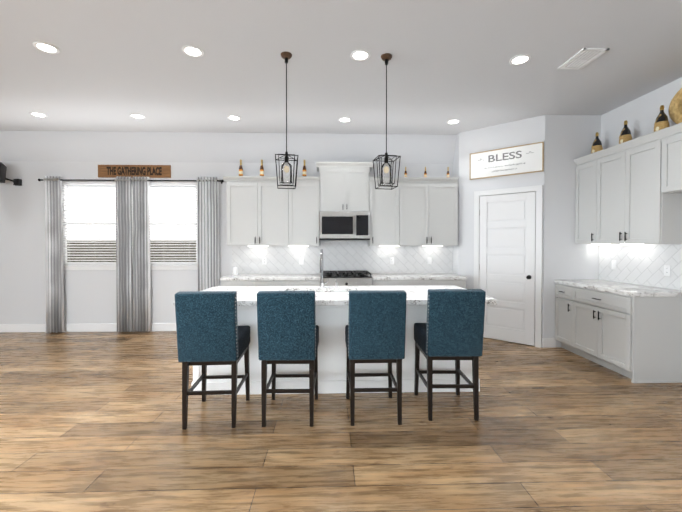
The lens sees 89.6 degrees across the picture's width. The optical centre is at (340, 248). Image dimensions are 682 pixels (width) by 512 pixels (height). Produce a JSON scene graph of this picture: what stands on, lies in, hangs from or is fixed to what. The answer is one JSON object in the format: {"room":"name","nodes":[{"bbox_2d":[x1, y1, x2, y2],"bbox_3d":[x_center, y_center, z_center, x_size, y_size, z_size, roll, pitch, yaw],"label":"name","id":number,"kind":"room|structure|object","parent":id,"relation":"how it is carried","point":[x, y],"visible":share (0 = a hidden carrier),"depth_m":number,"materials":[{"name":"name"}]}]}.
{"room":"kitchen","nodes":[
{"label":"kitchen","id":0,"kind":"room"},
{"bbox_2d":[0,161,452,323],"bbox_3d":[-2.067,-0.237,5.621,11.420,3.150,0.150,0,1,-2],"label":"wall","id":1,"kind":"structure","parent":0,"point":[89,296],"depth_m":5.49,"materials":[{"name":"grey paint"}]},
{"bbox_2d":[0,162,21,185],"bbox_3d":[-5.220,-1.141,5.228,0.326,0.310,0.419,0,1,-2],"label":"speaker","id":2,"kind":"object","parent":1,"relation":"attached to","point":[3,178],"visible":1,"depth_m":5.24,"materials":[{"name":"black plastic"}]},
{"bbox_2d":[0,323,175,331],"bbox_3d":[-4.681,1.275,5.479,5.825,0.130,0.016,0,1,-2],"label":"baseboard","id":3,"kind":"structure","parent":1,"relation":"attached to","point":[112,327],"depth_m":5.49,"materials":[{"name":"white wood"}]},
{"bbox_2d":[62,181,196,263],"bbox_3d":[-3.413,-0.397,5.579,2.185,1.340,0.150,0,1,-2],"label":"window","id":4,"kind":"structure","parent":1,"relation":"in","point":[65,262],"depth_m":5.55,"materials":[{"name":"white plastic"}]},
{"bbox_2d":[62,182,115,264],"bbox_3d":[-4.033,-0.395,5.519,0.834,1.316,0.043,0,1,-2],"label":"window blinds","id":5,"kind":"object","parent":4,"relation":"attached to","point":[63,183],"depth_m":5.51,"materials":[{"name":"white plastic"}]},
{"bbox_2d":[150,182,196,264],"bbox_3d":[-2.703,-0.398,5.558,0.739,1.325,0.043,0,1,-2],"label":"window blinds","id":6,"kind":"object","parent":4,"relation":"attached to","point":[163,218],"depth_m":5.55,"materials":[{"name":"white plastic"}]},
{"bbox_2d":[63,265,196,269],"bbox_3d":[-3.411,0.311,5.528,2.243,0.075,0.090,0,1,-2],"label":"window sill","id":7,"kind":"structure","parent":1,"relation":"attached to","point":[113,267],"depth_m":5.49,"materials":[{"name":"white wood"}]},
{"bbox_2d":[38,176,223,332],"bbox_3d":[-3.302,0.098,5.449,2.884,2.450,0.128,0,1,-2],"label":"curtains","id":8,"kind":"object","parent":1,"relation":"attached to","point":[133,311],"visible":0.94,"depth_m":5.42,"materials":[{"name":"grey fabric"}]},
{"bbox_2d":[98,165,170,177],"bbox_3d":[-3.300,-1.228,5.484,1.141,0.201,0.020,0,1,-2],"label":"sign","id":9,"kind":"object","parent":1,"relation":"attached to","point":[149,171],"visible":1,"depth_m":5.48,"materials":[{"name":"brown wood"}]},
{"bbox_2d":[224,179,291,246],"bbox_3d":[-1.245,-0.544,5.390,0.992,1.011,0.348,0,1,-2],"label":"upper cabinet","id":10,"kind":"object","parent":1,"relation":"attached to","point":[259,213],"depth_m":5.22,"materials":[{"name":"grey paint"}]},
{"bbox_2d":[239,159,242,175],"bbox_3d":[-1.570,-1.238,5.377,0.064,0.294,0.065,0,1,-2],"label":"bottle","id":11,"kind":"object","parent":10,"relation":"on","point":[240,167],"depth_m":5.35,"materials":[{"name":"orange glass"}]},
{"bbox_2d":[260,160,263,175],"bbox_3d":[-1.243,-1.239,5.387,0.064,0.294,0.065,0,1,-2],"label":"bottle","id":12,"kind":"object","parent":10,"relation":"on","point":[261,167],"depth_m":5.36,"materials":[{"name":"orange glass"}]},
{"bbox_2d":[262,257,265,264],"bbox_3d":[-1.244,0.209,5.559,0.072,0.116,0.008,0,1,-2],"label":"outlet","id":13,"kind":"object","parent":1,"relation":"attached to","point":[263,260],"visible":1,"depth_m":5.56,"materials":[{"name":"white plastic"}]},
{"bbox_2d":[299,257,303,264],"bbox_3d":[-0.645,0.209,5.577,0.072,0.116,0.008,0,1,-2],"label":"outlet","id":14,"kind":"object","parent":1,"relation":"attached to","point":[301,260],"visible":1,"depth_m":5.58,"materials":[{"name":"white plastic"}]},
{"bbox_2d":[292,179,319,246],"bbox_3d":[-0.600,-0.544,5.410,0.524,1.011,0.348,0,1,-2],"label":"upper cabinet","id":15,"kind":"object","parent":1,"relation":"attached to","point":[306,195],"depth_m":5.25,"materials":[{"name":"grey paint"}]},
{"bbox_2d":[302,160,306,175],"bbox_3d":[-0.575,-1.239,5.407,0.064,0.294,0.065,0,1,-2],"label":"bottle","id":16,"kind":"object","parent":15,"relation":"on","point":[304,172],"depth_m":5.38,"materials":[{"name":"orange glass"}]},
{"bbox_2d":[320,163,371,211],"bbox_3d":[0.051,-0.916,5.424,0.779,0.718,0.348,0,1,-2],"label":"upper cabinet","id":17,"kind":"object","parent":1,"relation":"attached to","point":[343,186],"depth_m":5.26,"materials":[{"name":"grey paint"}]},
{"bbox_2d":[320,212,369,239],"bbox_3d":[0.053,-0.339,5.378,0.767,0.427,0.428,0,1,-2],"label":"microwave","id":18,"kind":"object","parent":17,"relation":"attached to","point":[344,225],"visible":1,"depth_m":5.21,"materials":[{"name":"black plastic"}]},
{"bbox_2d":[368,179,403,246],"bbox_3d":[0.696,-0.544,5.448,0.511,1.011,0.348,0,1,-2],"label":"upper cabinet","id":19,"kind":"object","parent":1,"relation":"attached to","point":[385,206],"depth_m":5.28,"materials":[{"name":"grey paint"}]},
{"bbox_2d":[427,257,431,263],"bbox_3d":[1.454,0.208,5.640,0.072,0.116,0.008,0,1,-2],"label":"outlet","id":20,"kind":"object","parent":1,"relation":"attached to","point":[429,260],"visible":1,"depth_m":5.64,"materials":[{"name":"white plastic"}]},
{"bbox_2d":[404,179,457,246],"bbox_3d":[1.321,-0.545,5.467,0.966,1.011,0.348,0,1,-2],"label":"upper cabinet","id":21,"kind":"object","parent":1,"relation":"attached to","point":[413,223],"depth_m":5.30,"materials":[{"name":"grey paint"}]},
{"bbox_2d":[0,331,681,511],"bbox_3d":[-1.925,1.453,0.911,11.420,0.100,9.620,0,1,-2],"label":"floor","id":22,"kind":"structure","parent":0,"point":[90,421],"depth_m":2.46,"materials":[{"name":"brown wood"}]},
{"bbox_2d":[174,291,249,429],"bbox_3d":[-1.020,0.849,2.816,0.452,1.055,0.590,0,1,-2],"label":"stool","id":23,"kind":"object","parent":22,"relation":"on","point":[209,330],"visible":1,"depth_m":2.57,"materials":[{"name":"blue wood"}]},
{"bbox_2d":[220,279,291,285],"bbox_3d":[-1.237,0.903,5.275,1.006,0.881,0.618,0,1,-2],"label":"base cabinet","id":24,"kind":"object","parent":22,"relation":"on","point":[224,282],"depth_m":4.96,"materials":[{"name":"grey paint"}]},
{"bbox_2d":[220,275,319,278],"bbox_3d":[-1.035,0.442,5.270,1.441,0.042,0.628,0,1,-2],"label":"countertop","id":25,"kind":"structure","parent":24,"relation":"on","point":[228,276],"depth_m":4.98,"materials":[{"name":"white stone"}]},
{"bbox_2d":[257,291,318,426],"bbox_3d":[-0.416,0.849,2.844,0.447,1.055,0.587,0,1,-2],"label":"stool","id":26,"kind":"object","parent":22,"relation":"on","point":[288,330],"visible":1,"depth_m":2.59,"materials":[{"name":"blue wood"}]},
{"bbox_2d":[292,275,320,285],"bbox_3d":[-0.581,0.903,5.295,0.532,0.881,0.618,0,1,-2],"label":"base cabinet","id":27,"kind":"object","parent":22,"relation":"on","point":[295,282],"depth_m":4.99,"materials":[{"name":"grey paint"}]},
{"bbox_2d":[191,289,479,394],"bbox_3d":[-0.044,0.927,3.580,2.721,0.880,0.703,0,1,-2],"label":"kitchen island","id":28,"kind":"object","parent":22,"relation":"on","point":[332,307],"depth_m":3.24,"materials":[{"name":"white wood"}]},
{"bbox_2d":[173,285,496,304],"bbox_3d":[-0.046,0.465,3.458,2.790,0.047,1.005,0,1,-2],"label":"island countertop","id":29,"kind":"structure","parent":28,"relation":"on","point":[246,295],"depth_m":3.57,"materials":[{"name":"white stone"}]},
{"bbox_2d":[320,271,371,285],"bbox_3d":[0.070,0.856,5.268,0.754,0.974,0.689,0,1,-2],"label":"range","id":30,"kind":"object","parent":22,"relation":"on","point":[352,278],"visible":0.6,"depth_m":4.98,"materials":[{"name":"silver metal"}]},
{"bbox_2d":[345,290,406,425],"bbox_3d":[0.269,0.849,2.864,0.443,1.055,0.584,0,1,-2],"label":"stool","id":31,"kind":"object","parent":22,"relation":"on","point":[375,329],"visible":1,"depth_m":2.61,"materials":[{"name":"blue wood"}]},
{"bbox_2d":[371,275,439,285],"bbox_3d":[0.940,0.902,5.340,0.976,0.881,0.618,0,1,-2],"label":"base cabinet","id":32,"kind":"object","parent":22,"relation":"on","point":[375,282],"depth_m":5.03,"materials":[{"name":"grey paint"}]},
{"bbox_2d":[372,275,466,278],"bbox_3d":[1.152,0.441,5.335,1.399,0.042,0.628,0,1,-2],"label":"countertop","id":33,"kind":"structure","parent":32,"relation":"on","point":[373,276],"depth_m":5.04,"materials":[{"name":"white stone"}]},
{"bbox_2d":[414,289,485,420],"bbox_3d":[0.898,0.848,2.933,0.452,1.055,0.590,0,1,-2],"label":"stool","id":34,"kind":"object","parent":22,"relation":"on","point":[452,328],"visible":1,"depth_m":2.69,"materials":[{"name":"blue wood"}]},
{"bbox_2d":[440,279,466,288],"bbox_3d":[1.573,0.902,5.359,0.516,0.881,0.618,0,1,-2],"label":"base cabinet","id":35,"kind":"object","parent":22,"relation":"on","point":[461,283],"depth_m":5.05,"materials":[{"name":"grey paint"}]},
{"bbox_2d":[555,284,565,348],"bbox_3d":[3.219,0.914,4.477,0.618,0.880,0.399,0,1,-2],"label":"base cabinet","id":36,"kind":"object","parent":22,"relation":"on","point":[560,289],"depth_m":4.56,"materials":[{"name":"grey paint"}]},
{"bbox_2d":[566,284,681,382],"bbox_3d":[3.236,0.921,3.933,0.618,0.880,0.915,0,1,-2],"label":"base cabinet","id":37,"kind":"object","parent":22,"relation":"on","point":[624,317],"depth_m":3.51,"materials":[{"name":"grey paint"}]},
{"bbox_2d":[554,280,681,295],"bbox_3d":[3.227,0.457,4.057,0.628,0.045,1.227,0,1,-2],"label":"countertop","id":38,"kind":"structure","parent":37,"relation":"on","point":[606,285],"depth_m":3.82,"materials":[{"name":"white stone"}]},
{"bbox_2d":[0,0,681,188],"bbox_3d":[-1.925,-1.391,0.872,11.420,0.953,9.620,0,1,-2],"label":"ceiling","id":39,"kind":"structure","parent":0,"point":[100,77],"depth_m":3.50,"materials":[{"name":"grey paint"}]},
{"bbox_2d":[29,112,46,116],"bbox_3d":[-4.068,-1.794,4.614,0.184,0.008,0.184,0,1,-2],"label":"recessed light","id":40,"kind":"object","parent":39,"relation":"in","point":[37,114],"visible":0.96,"depth_m":4.61,"materials":[{"name":"white plastic"}]},
{"bbox_2d":[33,41,59,53],"bbox_3d":[-2.607,-1.772,3.038,0.184,0.008,0.184,0,1,-2],"label":"recessed light","id":41,"kind":"object","parent":39,"relation":"in","point":[46,47],"visible":1,"depth_m":3.03,"materials":[{"name":"white plastic"}]},
{"bbox_2d":[130,114,144,118],"bbox_3d":[-2.769,-1.795,4.673,0.184,0.008,0.184,0,1,-2],"label":"recessed light","id":42,"kind":"object","parent":39,"relation":"in","point":[138,116],"visible":1,"depth_m":4.68,"materials":[{"name":"white plastic"}]},
{"bbox_2d":[182,45,203,56],"bbox_3d":[-1.337,-1.773,3.096,0.184,0.008,0.184,0,1,-2],"label":"recessed light","id":43,"kind":"object","parent":39,"relation":"in","point":[191,51],"visible":1,"depth_m":3.09,"materials":[{"name":"white plastic"}]},
{"bbox_2d":[227,115,240,120],"bbox_3d":[-1.474,-1.796,4.732,0.184,0.008,0.184,0,1,-2],"label":"recessed light","id":44,"kind":"object","parent":39,"relation":"in","point":[233,117],"visible":1,"depth_m":4.71,"materials":[{"name":"white plastic"}]},
{"bbox_2d":[275,51,297,188],"bbox_3d":[-0.502,-1.168,3.159,0.209,1.219,0.210,0,1,-10],"label":"pendant light","id":45,"kind":"object","parent":39,"relation":"hanging from","point":[286,56],"visible":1,"depth_m":3.15,"materials":[{"name":"black metal"}]},
{"bbox_2d":[338,117,350,121],"bbox_3d":[0.052,-1.797,4.808,0.184,0.008,0.184,0,1,-2],"label":"recessed light","id":46,"kind":"object","parent":39,"relation":"in","point":[344,119],"visible":1,"depth_m":4.79,"materials":[{"name":"white plastic"}]},
{"bbox_2d":[350,50,369,60],"bbox_3d":[0.178,-1.774,3.161,0.184,0.008,0.184,0,1,-2],"label":"recessed light","id":47,"kind":"object","parent":39,"relation":"in","point":[359,55],"visible":1,"depth_m":3.16,"materials":[{"name":"white plastic"}]},
{"bbox_2d":[373,53,400,189],"bbox_3d":[0.422,-1.168,3.186,0.209,1.219,0.210,0,1,-10],"label":"pendant light","id":48,"kind":"object","parent":39,"relation":"hanging from","point":[386,57],"visible":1,"depth_m":3.18,"materials":[{"name":"black metal"}]},
{"bbox_2d":[447,119,459,123],"bbox_3d":[1.598,-1.798,4.884,0.184,0.008,0.184,0,1,-2],"label":"recessed light","id":49,"kind":"object","parent":39,"relation":"in","point":[454,121],"visible":1,"depth_m":4.87,"materials":[{"name":"white plastic"}]},
{"bbox_2d":[509,54,530,64],"bbox_3d":[1.689,-1.775,3.236,0.184,0.008,0.184,0,1,-2],"label":"recessed light","id":50,"kind":"object","parent":39,"relation":"in","point":[520,59],"visible":1,"depth_m":3.23,"materials":[{"name":"white plastic"}]},
{"bbox_2d":[558,48,608,69],"bbox_3d":[2.261,-1.772,3.218,0.230,0.013,0.350,0,1,-2],"label":"ceiling vent","id":51,"kind":"object","parent":39,"relation":"in","point":[581,59],"visible":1,"depth_m":3.20,"materials":[{"name":"white metal"}]},
{"bbox_2d":[453,115,600,346],"bbox_3d":[2.684,-0.231,5.168,1.650,3.150,1.040,0,1,-2],"label":"wall","id":52,"kind":"structure","parent":0,"point":[567,139],"depth_m":4.67,"materials":[{"name":"grey paint"}]},
{"bbox_2d":[470,141,543,179],"bbox_3d":[2.357,-1.243,4.949,0.988,0.400,0.024,1,1,40],"label":"sign","id":53,"kind":"object","parent":52,"relation":"attached to","point":[520,159],"visible":1,"depth_m":4.91,"materials":[{"name":"white wood"}]},
{"bbox_2d":[474,185,542,347],"bbox_3d":[2.377,0.247,4.937,0.707,2.202,0.634,0,1,-2],"label":"pantry door","id":54,"kind":"structure","parent":52,"relation":"in","point":[508,236],"depth_m":4.88,"materials":[{"name":"white wood"}]},
{"bbox_2d":[601,77,681,148],"bbox_3d":[3.709,-0.173,0.982,0.150,3.150,9.470,0,1,-2],"label":"wall","id":55,"kind":"structure","parent":0,"point":[640,114],"depth_m":4.07,"materials":[{"name":"grey paint"}]},
{"bbox_2d":[574,156,589,243],"bbox_3d":[3.355,-0.601,4.443,0.348,1.090,0.434,0,1,-2],"label":"upper cabinet","id":56,"kind":"object","parent":55,"relation":"attached to","point":[582,186],"depth_m":4.53,"materials":[{"name":"grey paint"}]},
{"bbox_2d":[612,260,615,268],"bbox_3d":[3.514,0.215,4.418,0.008,0.116,0.072,0,1,-2],"label":"outlet","id":57,"kind":"object","parent":55,"relation":"attached to","point":[613,264],"visible":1,"depth_m":4.41,"materials":[{"name":"white plastic"}]},
{"bbox_2d":[590,132,681,243],"bbox_3d":[3.371,-0.594,3.896,0.348,1.090,0.886,0,1,-2],"label":"upper cabinet","id":58,"kind":"object","parent":55,"relation":"attached to","point":[628,205],"depth_m":3.77,"materials":[{"name":"grey paint"}]},
{"bbox_2d":[591,132,602,153],"bbox_3d":[3.344,-1.353,4.482,0.125,0.312,0.122,0,1,-2],"label":"bottle","id":59,"kind":"object","parent":58,"relation":"on","point":[597,144],"depth_m":4.45,"materials":[{"name":"glass"}]},
{"bbox_2d":[619,120,631,143],"bbox_3d":[3.357,-1.347,4.047,0.125,0.312,0.122,0,1,-2],"label":"bottle","id":60,"kind":"object","parent":58,"relation":"on","point":[625,135],"depth_m":4.02,"materials":[{"name":"glass"}]},
{"bbox_2d":[654,105,669,131],"bbox_3d":[3.370,-1.341,3.605,0.125,0.312,0.122,0,1,-2],"label":"bottle","id":61,"kind":"object","parent":58,"relation":"on","point":[661,122],"depth_m":3.58,"materials":[{"name":"glass"}]},
{"bbox_2d":[664,265,670,275],"bbox_3d":[3.535,0.244,3.719,0.008,0.116,0.072,0,1,-2],"label":"outlet","id":62,"kind":"object","parent":55,"relation":"attached to","point":[667,270],"visible":1,"depth_m":3.71,"materials":[{"name":"white plastic"}]},
{"bbox_2d":[662,128,681,195],"bbox_3d":[3.392,-0.839,3.192,0.348,0.580,0.517,0,1,-2],"label":"upper cabinet","id":63,"kind":"object","parent":55,"relation":"attached to","point":[672,140],"depth_m":3.35,"materials":[{"name":"grey paint"}]},
{"label":"outside","id":64,"kind":"structure","parent":0,"visible":0},
{"bbox_2d":[67,188,195,261],"bbox_3d":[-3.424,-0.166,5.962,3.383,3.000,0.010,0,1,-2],"label":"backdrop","id":65,"kind":"structure","parent":64,"point":[115,227],"depth_m":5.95,"materials":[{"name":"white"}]}
]}

